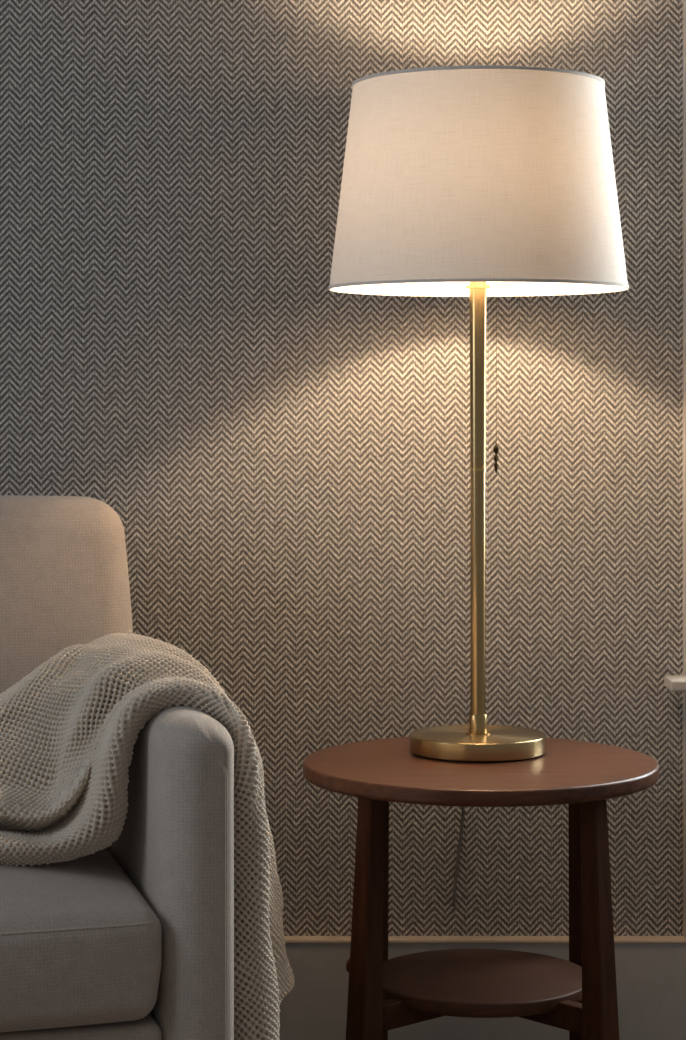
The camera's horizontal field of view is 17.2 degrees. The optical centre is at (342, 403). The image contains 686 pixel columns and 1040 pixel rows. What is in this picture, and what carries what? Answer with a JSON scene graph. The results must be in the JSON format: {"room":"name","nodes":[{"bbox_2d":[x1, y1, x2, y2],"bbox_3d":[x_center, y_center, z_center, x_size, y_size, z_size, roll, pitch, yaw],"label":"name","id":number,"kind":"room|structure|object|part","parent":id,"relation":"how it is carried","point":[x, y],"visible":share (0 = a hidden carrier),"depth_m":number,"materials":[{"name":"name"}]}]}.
{"room":"living room","nodes":[
{"label":"living room","id":0,"kind":"room"},
{"bbox_2d":[0,0,682,935],"bbox_3d":[-0.100,-0.330,3.282,5.000,2.600,0.120,0,0,0],"label":"wall","id":1,"kind":"structure","parent":0,"point":[282,458],"depth_m":3.22,"materials":[{"name":"paper"}]},
{"bbox_2d":[279,943,685,1039],"bbox_3d":[-0.100,0.865,3.212,5.000,0.210,0.020,0,0,0],"label":"baseboard","id":2,"kind":"structure","parent":1,"relation":"attached to","point":[650,977],"depth_m":3.20,"materials":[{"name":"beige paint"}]},
{"bbox_2d":[284,936,685,942],"bbox_3d":[-0.100,0.758,3.211,5.000,0.006,0.022,0,0,0],"label":"trim","id":3,"kind":"structure","parent":1,"relation":"attached to","point":[288,939],"depth_m":3.20,"materials":[{"name":"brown wood"}]},
{"bbox_2d":[664,0,685,937],"bbox_3d":[0.997,-0.197,3.240,1.086,1.906,0.205,0,0,0],"label":"window","id":4,"kind":"structure","parent":1,"relation":"in","point":[675,683],"depth_m":3.21,"materials":[{"name":"paint"}]},
{"bbox_3d":[0.997,0.391,3.240,1.086,0.015,0.205,0,0,0],"label":"sill","id":5,"kind":"part","parent":4,"relation":"part of","materials":[{"name":"paint"}]},
{"bbox_3d":[0.998,-0.197,3.275,1.033,1.906,0.134,0,0,0],"label":"frame","id":6,"kind":"part","parent":4,"relation":"part of","materials":[{"name":"paint"}]},
{"bbox_3d":[-0.100,0.995,1.471,5.000,0.050,3.742,0,0,0],"label":"floor","id":7,"kind":"structure","parent":0,"visible":0},
{"bbox_2d":[0,495,233,1039],"bbox_3d":[-0.551,0.546,2.630,0.720,0.848,0.830,0,0,-14],"label":"armchair","id":8,"kind":"object","parent":7,"relation":"on","point":[132,938],"visible":0.85,"depth_m":2.33,"materials":[{"name":"grey fabric"}]},
{"bbox_3d":[-0.623,0.407,2.919,0.720,0.570,0.233,0,0,-14],"label":"backrest","id":9,"kind":"part","parent":8,"relation":"part of","materials":[{"name":"grey fabric"}]},
{"bbox_2d":[0,848,161,1031],"bbox_3d":[-0.525,0.560,2.526,0.565,0.152,0.616,0,0,-14],"label":"seat cushion","id":10,"kind":"object","parent":8,"relation":"on","point":[81,937],"depth_m":2.30,"materials":[{"name":"grey fabric"}]},
{"bbox_3d":[-0.547,0.738,2.616,0.566,0.200,0.730,0,0,-14],"label":"seat","id":11,"kind":"part","parent":8,"relation":"part of","materials":[{"name":"grey fabric"}]},
{"bbox_2d":[0,633,294,1039],"bbox_3d":[-0.312,0.538,2.619,0.514,0.525,0.510,0,0,0],"label":"throw blanket","id":12,"kind":"object","parent":8,"relation":"on","point":[70,727],"visible":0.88,"depth_m":2.45,"materials":[{"name":"beige fabric"}]},
{"bbox_3d":[-0.235,0.582,2.689,0.078,0.516,0.760,0,0,-14],"label":"armrest","id":13,"kind":"part","parent":8,"relation":"part of","materials":[{"name":"grey fabric"}]},
{"bbox_2d":[303,737,658,1039],"bbox_3d":[0.174,0.712,2.886,0.451,0.517,0.451,0,0,3],"label":"side table","id":14,"kind":"object","parent":7,"relation":"on","point":[578,995],"visible":0.94,"depth_m":2.76,"materials":[{"name":"brown wood"}]},
{"bbox_3d":[0.024,0.722,2.748,0.052,0.496,0.040,0,0,-42],"label":"leg","id":15,"kind":"part","parent":14,"relation":"part of","materials":[{"name":"brown wood"}]},
{"bbox_3d":[0.036,0.722,3.037,0.040,0.496,0.052,0,0,-42],"label":"leg","id":16,"kind":"part","parent":14,"relation":"part of","materials":[{"name":"brown wood"}]},
{"bbox_2d":[328,65,628,906],"bbox_3d":[0.172,0.149,2.954,0.401,1.130,0.390,0,0,44],"label":"table lamp","id":17,"kind":"object","parent":14,"relation":"on","point":[475,182],"visible":0.97,"depth_m":2.81,"materials":[{"name":"white fabric"}]},
{"bbox_3d":[0.171,0.580,3.131,0.017,0.272,0.193,0,0,-5],"label":"power cord","id":18,"kind":"part","parent":17,"relation":"part of","materials":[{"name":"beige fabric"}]},
{"bbox_2d":[465,282,490,288],"bbox_3d":[0.175,-0.204,2.950,0.037,0.106,0.037,0,0,0],"label":"socket","id":19,"kind":"object","parent":17,"relation":"attached to","point":[473,285],"depth_m":2.94,"materials":[{"name":"gold metal"}]},
{"bbox_3d":[0.175,-0.282,2.950,0.387,0.265,0.387,0,0,0],"label":"lamp shade","id":20,"kind":"part","parent":17,"relation":"part of","materials":[{"name":"white fabric"}]},
{"bbox_3d":[0.175,-0.414,2.950,0.328,0.004,0.328,0,0,0],"label":"shade trim","id":21,"kind":"part","parent":17,"relation":"part of","materials":[{"name":"white fabric"}]},
{"bbox_3d":[0.175,-0.150,2.950,0.390,0.004,0.390,0,0,0],"label":"shade trim","id":22,"kind":"part","parent":17,"relation":"part of","materials":[{"name":"white fabric"}]},
{"bbox_3d":[0.200,0.071,2.962,0.008,0.040,0.008,0,0,0],"label":"chain pull","id":23,"kind":"part","parent":17,"relation":"part of","materials":[{"name":"brown metal"}]},
{"bbox_3d":[0.196,-0.093,2.958,0.001,0.288,0.011,0,0,43],"label":"pull chain","id":24,"kind":"part","parent":17,"relation":"part of","materials":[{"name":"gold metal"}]},
{"bbox_2d":[383,949,581,1017],"bbox_3d":[0.174,0.735,2.886,0.282,0.020,0.282,0,0,2],"label":"shelf","id":25,"kind":"object","parent":14,"relation":"attached to","point":[471,983],"depth_m":2.84,"materials":[{"name":"brown wood"}]},
{"bbox_3d":[0.325,0.722,3.024,0.052,0.496,0.040,0,0,-42],"label":"leg","id":26,"kind":"part","parent":14,"relation":"part of","materials":[{"name":"brown wood"}]},
{"bbox_3d":[0.312,0.722,2.735,0.040,0.496,0.052,0,0,-42],"label":"leg","id":27,"kind":"part","parent":14,"relation":"part of","materials":[{"name":"brown wood"}]}
]}

